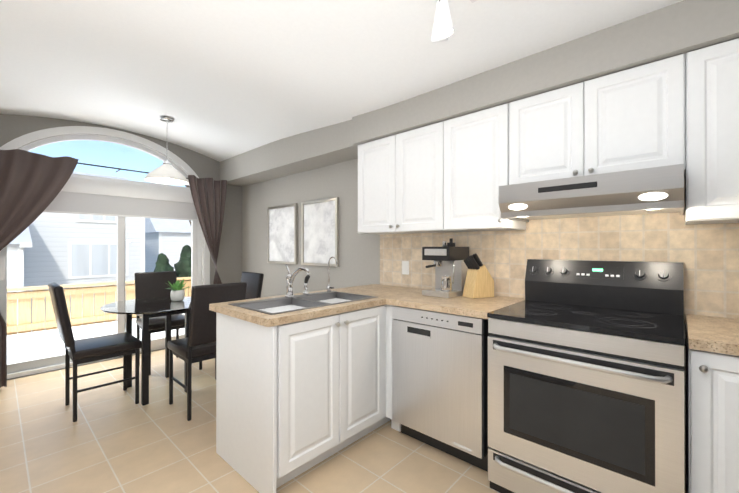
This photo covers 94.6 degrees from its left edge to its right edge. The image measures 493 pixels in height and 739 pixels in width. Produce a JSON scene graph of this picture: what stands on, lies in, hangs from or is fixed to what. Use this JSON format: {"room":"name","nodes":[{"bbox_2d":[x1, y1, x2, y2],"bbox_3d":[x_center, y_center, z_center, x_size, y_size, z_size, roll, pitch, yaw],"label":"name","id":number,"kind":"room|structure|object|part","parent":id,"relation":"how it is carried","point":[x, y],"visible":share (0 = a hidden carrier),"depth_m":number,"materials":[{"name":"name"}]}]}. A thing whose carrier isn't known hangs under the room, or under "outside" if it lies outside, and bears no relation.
{"room":"kitchen","nodes":[
{"label":"kitchen","id":0,"kind":"room"},
{"bbox_2d":[0,114,241,379],"bbox_3d":[-3.002,-0.153,3.758,0.140,3.070,3.580,0,0,42],"label":"wall","id":1,"kind":"structure","parent":0,"point":[229,258],"depth_m":4.59,"materials":[{"name":"paint"}]},
{"bbox_2d":[7,277,190,363],"bbox_3d":[-4.720,1.987,3.775,2.429,4.550,6.420,0,0,42],"label":"deck","id":2,"kind":"object","parent":1,"relation":"attached to","point":[25,326],"depth_m":5.14,"materials":[{"name":"brown wood"}]},
{"bbox_3d":[-4.738,0.507,3.781,2.399,1.590,6.400,0,0,42],"label":"railing","id":3,"kind":"part","parent":2,"relation":"part of","materials":[{"name":"brown wood"}]},
{"bbox_2d":[0,126,209,378],"bbox_3d":[-2.893,-0.021,3.861,0.162,2.565,2.060,0,0,42],"label":"window unit","id":4,"kind":"structure","parent":1,"relation":"in","point":[121,199],"depth_m":3.85,"materials":[{"name":"glass"}]},
{"bbox_2d":[43,184,196,220],"bbox_3d":[-2.866,-0.495,3.838,0.035,0.307,1.784,0,0,42],"label":"roller blind","id":5,"kind":"object","parent":4,"relation":"attached to","point":[85,199],"depth_m":3.88,"materials":[{"name":"white fabric"}]},
{"bbox_2d":[77,162,187,178],"bbox_3d":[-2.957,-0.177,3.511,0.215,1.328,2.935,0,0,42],"label":"curtain rod","id":6,"kind":"object","parent":4,"relation":"attached to","point":[113,168],"visible":0.33,"depth_m":3.62,"materials":[{"name":"black metal"}]},
{"bbox_2d":[0,149,78,387],"bbox_3d":[-3.355,0.181,2.855,0.069,2.117,1.410,0,0,42],"label":"curtain","id":7,"kind":"object","parent":6,"relation":"hanging from","point":[32,185],"visible":1,"depth_m":3.10,"materials":[{"name":"fabric"}]},
{"bbox_2d":[188,175,226,283],"bbox_3d":[-2.017,0.184,4.325,0.069,2.117,0.525,0,0,42],"label":"curtain","id":8,"kind":"object","parent":6,"relation":"hanging from","point":[208,197],"visible":0.67,"depth_m":4.33,"materials":[{"name":"fabric"}]},
{"bbox_2d":[0,0,683,161],"bbox_3d":[-0.805,-1.333,1.762,6.080,0.500,3.580,0,0,42],"label":"ceiling","id":9,"kind":"structure","parent":0,"point":[219,80],"depth_m":2.02,"materials":[{"name":"paint"}]},
{"bbox_2d":[144,117,188,184],"bbox_3d":[-2.084,-0.994,3.506,0.396,0.651,0.396,0,0,42],"label":"pendant light","id":10,"kind":"object","parent":9,"relation":"hanging from","point":[166,172],"visible":1,"depth_m":3.47,"materials":[{"name":"white glass"}]},
{"bbox_2d":[431,0,476,41],"bbox_3d":[0.221,-0.948,1.287,0.153,0.272,0.600,0,0,42],"label":"spotlight","id":11,"kind":"object","parent":9,"relation":"attached to","point":[443,29],"visible":1,"depth_m":1.29,"materials":[{"name":"white metal"}]},
{"bbox_2d":[0,349,686,492],"bbox_3d":[-0.761,1.317,1.716,5.960,0.120,3.580,0,0,42],"label":"floor","id":12,"kind":"structure","parent":0,"point":[114,438],"depth_m":2.10,"materials":[{"name":"tile"}]},
{"bbox_2d":[48,283,140,421],"bbox_3d":[-2.160,0.769,2.690,0.424,0.980,0.524,0,0,42],"label":"chair","id":13,"kind":"object","parent":12,"relation":"on","point":[92,349],"visible":0.98,"depth_m":2.60,"materials":[{"name":"black leather"}]},
{"bbox_2d":[100,297,190,405],"bbox_3d":[-1.869,0.881,3.010,0.920,0.757,0.800,0,0,42],"label":"dining table","id":14,"kind":"object","parent":12,"relation":"on","point":[145,309],"visible":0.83,"depth_m":2.85,"materials":[{"name":"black glass"}]},
{"bbox_2d":[165,279,188,300],"bbox_3d":[-1.765,0.403,3.168,0.163,0.198,0.231,0,0,42],"label":"potted plant","id":15,"kind":"object","parent":14,"relation":"on","point":[177,293],"visible":1,"depth_m":3.13,"materials":[{"name":"ceramic"}]},
{"bbox_2d":[134,271,184,374],"bbox_3d":[-2.205,0.771,3.639,0.524,0.980,0.424,0,0,42],"label":"chair","id":16,"kind":"object","parent":12,"relation":"on","point":[151,284],"visible":0.58,"depth_m":3.67,"materials":[{"name":"black leather"}]},
{"bbox_2d":[167,282,246,420],"bbox_3d":[-1.288,0.769,2.710,0.524,0.980,0.424,0,0,42],"label":"chair","id":17,"kind":"object","parent":12,"relation":"on","point":[198,344],"visible":0.56,"depth_m":2.50,"materials":[{"name":"black leather"}]},
{"bbox_3d":[-1.288,0.771,2.710,0.488,0.976,0.404,0,0,42],"label":"frame","id":18,"kind":"part","parent":17,"relation":"part of","materials":[{"name":"black metal"}]},
{"bbox_2d":[199,272,263,378],"bbox_3d":[-1.433,0.771,3.534,0.424,0.980,0.524,0,0,42],"label":"chair","id":19,"kind":"object","parent":12,"relation":"on","point":[253,281],"visible":0.23,"depth_m":3.60,"materials":[{"name":"black leather"}]},
{"bbox_2d":[216,314,384,492],"bbox_3d":[-0.413,0.824,2.175,0.626,0.868,0.844,0,0,42],"label":"base cabinet","id":20,"kind":"object","parent":12,"relation":"on","point":[304,381],"depth_m":1.85,"materials":[{"name":"white wood"}]},
{"bbox_2d":[209,284,524,361],"bbox_3d":[0.046,0.367,2.169,1.367,0.038,1.524,0,0,42],"label":"countertop","id":21,"kind":"structure","parent":20,"relation":"on","point":[364,327],"depth_m":2.06,"materials":[{"name":"beige stone"}]},
{"bbox_2d":[281,264,309,297],"bbox_3d":[-0.450,0.234,2.323,0.290,0.221,0.187,0,0,42],"label":"faucet","id":22,"kind":"object","parent":21,"relation":"on","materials":[{"name":"silver metal"}]},
{"bbox_2d":[225,290,380,313],"bbox_3d":[-0.394,0.441,2.188,0.474,0.194,0.824,0,0,42],"label":"sink","id":23,"kind":"object","parent":21,"relation":"in","point":[323,297],"depth_m":2.22,"materials":[{"name":"grey metal"}]},
{"bbox_2d":[327,258,336,289],"bbox_3d":[-0.278,0.210,2.557,0.110,0.270,0.027,0,0,42],"label":"faucet","id":24,"kind":"object","parent":21,"relation":"on","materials":[{"name":"silver metal"}]},
{"bbox_2d":[422,238,468,297],"bbox_3d":[0.542,0.144,2.452,0.215,0.405,0.331,0,0,42],"label":"coffee machine","id":25,"kind":"object","parent":21,"relation":"on","point":[450,266],"visible":1,"depth_m":2.41,"materials":[{"name":"silver metal"}]},
{"bbox_2d":[462,253,493,298],"bbox_3d":[0.742,0.196,2.347,0.199,0.301,0.110,0,0,-23],"label":"knife block","id":26,"kind":"object","parent":21,"relation":"on","point":[479,281],"visible":1,"depth_m":2.30,"materials":[{"name":"brown wood"}]},
{"bbox_2d":[385,358,400,431],"bbox_3d":[0.108,0.825,2.706,0.674,0.868,0.644,0,0,42],"label":"base cabinet","id":27,"kind":"object","parent":12,"relation":"on","point":[388,361],"depth_m":2.31,"materials":[{"name":"white wood"}]},
{"bbox_2d":[392,306,487,471],"bbox_3d":[0.582,0.826,2.264,0.614,0.865,0.624,0,0,42],"label":"dishwasher","id":28,"kind":"object","parent":12,"relation":"on","point":[439,380],"visible":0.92,"depth_m":2.00,"materials":[{"name":"silver metal"}]},
{"bbox_2d":[487,259,684,492],"bbox_3d":[1.095,0.670,1.736,0.748,1.175,0.743,0,0,42],"label":"stove","id":29,"kind":"object","parent":12,"relation":"on","point":[586,376],"visible":1,"depth_m":1.53,"materials":[{"name":"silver metal"}]},
{"bbox_2d":[686,338,738,492],"bbox_3d":[1.604,0.822,1.356,0.496,0.868,0.629,0,0,42],"label":"base cabinet","id":30,"kind":"object","parent":12,"relation":"on","point":[712,380],"depth_m":1.25,"materials":[{"name":"white wood"}]},
{"bbox_2d":[686,314,738,357],"bbox_3d":[1.802,0.365,1.166,1.046,0.038,0.644,0,0,42],"label":"countertop","id":31,"kind":"structure","parent":30,"relation":"on","point":[714,335],"depth_m":1.34,"materials":[{"name":"beige stone"}]},
{"bbox_2d":[242,159,685,488],"bbox_3d":[0.352,-0.155,3.032,6.080,3.070,0.140,0,0,42],"label":"wall","id":32,"kind":"structure","parent":0,"point":[359,259],"depth_m":3.82,"materials":[{"name":"paint"}]},
{"bbox_2d":[267,203,297,264],"bbox_3d":[-1.089,-0.147,4.226,0.620,0.720,0.031,0,0,42],"label":"picture","id":33,"kind":"object","parent":32,"relation":"attached to","point":[282,234],"visible":1,"depth_m":4.20,"materials":[{"name":"paper"}]},
{"bbox_2d":[301,197,338,266],"bbox_3d":[-0.553,-0.148,3.738,0.610,0.720,0.031,0,0,42],"label":"picture","id":34,"kind":"object","parent":32,"relation":"attached to","point":[319,232],"visible":0.88,"depth_m":3.72,"materials":[{"name":"paper"}]},
{"bbox_2d":[358,122,440,234],"bbox_3d":[0.310,-0.489,2.742,0.828,0.756,0.324,0,0,42],"label":"upper cabinet","id":35,"kind":"object","parent":32,"relation":"attached to","point":[399,175],"depth_m":2.59,"materials":[{"name":"white wood"}]},
{"bbox_2d":[441,103,525,232],"bbox_3d":[0.779,-0.490,2.315,0.441,0.756,0.324,0,0,42],"label":"upper cabinet","id":36,"kind":"object","parent":32,"relation":"attached to","point":[474,146],"depth_m":2.19,"materials":[{"name":"white wood"}]},
{"bbox_2d":[380,180,738,322],"bbox_3d":[1.255,-0.022,2.110,3.125,0.840,0.008,0,0,42],"label":"backsplash","id":37,"kind":"structure","parent":32,"relation":"attached to","point":[707,255],"depth_m":2.00,"materials":[{"name":"tile"}]},
{"bbox_2d":[402,261,408,274],"bbox_3d":[0.311,0.185,2.956,0.072,0.116,0.010,0,0,42],"label":"outlet","id":38,"kind":"object","parent":37,"relation":"attached to","point":[405,267],"visible":1,"depth_m":2.95,"materials":[{"name":"white plastic"}]},
{"bbox_2d":[509,52,688,184],"bbox_3d":[1.232,-0.607,1.904,0.779,0.524,0.324,0,0,42],"label":"upper cabinet","id":39,"kind":"object","parent":32,"relation":"attached to","point":[634,118],"depth_m":1.72,"materials":[{"name":"white wood"}]},
{"bbox_2d":[498,164,683,221],"bbox_3d":[1.174,-0.252,1.840,0.768,0.178,0.494,0,0,42],"label":"range hood","id":40,"kind":"object","parent":39,"relation":"attached to","point":[655,190],"visible":1,"depth_m":1.63,"materials":[{"name":"silver metal"}]},
{"bbox_2d":[684,38,738,224],"bbox_3d":[1.706,-0.491,1.472,0.498,0.756,0.324,0,0,42],"label":"upper cabinet","id":41,"kind":"object","parent":32,"relation":"attached to","point":[711,179],"depth_m":1.47,"materials":[{"name":"white wood"}]},
{"bbox_2d":[220,0,738,186],"bbox_3d":[0.184,-1.155,2.849,5.820,0.570,0.380,0,0,42],"label":"soffit","id":42,"kind":"object","parent":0,"point":[681,27],"depth_m":1.99,"materials":[{"name":"paint"}]},
{"label":"outside","id":43,"kind":"structure","parent":0,"visible":0},
{"bbox_3d":[-23.306,4.208,24.451,52.560,0.200,80.000,0,0,42],"label":"ground","id":44,"kind":"structure","parent":43,"visible":0},
{"bbox_2d":[7,171,144,333],"bbox_3d":[-16.519,0.329,11.458,12.900,7.900,14.500,0,0,42],"label":"house","id":45,"kind":"structure","parent":44,"relation":"on","point":[59,276],"depth_m":12.87,"materials":[{"name":"white"}]},
{"bbox_2d":[145,218,190,271],"bbox_3d":[-12.177,0.217,28.192,8.800,8.200,12.100,0,0,42],"label":"house","id":46,"kind":"structure","parent":44,"relation":"on","point":[165,230],"depth_m":21.93,"materials":[{"name":"white"}]},
{"bbox_2d":[154,184,190,280],"bbox_3d":[-5.807,0.459,11.219,5.011,7.740,4.580,0,0,42],"label":"trees","id":47,"kind":"object","parent":44,"relation":"on","point":[162,260],"depth_m":11.72,"materials":[{"name":"green plant"}]}
]}

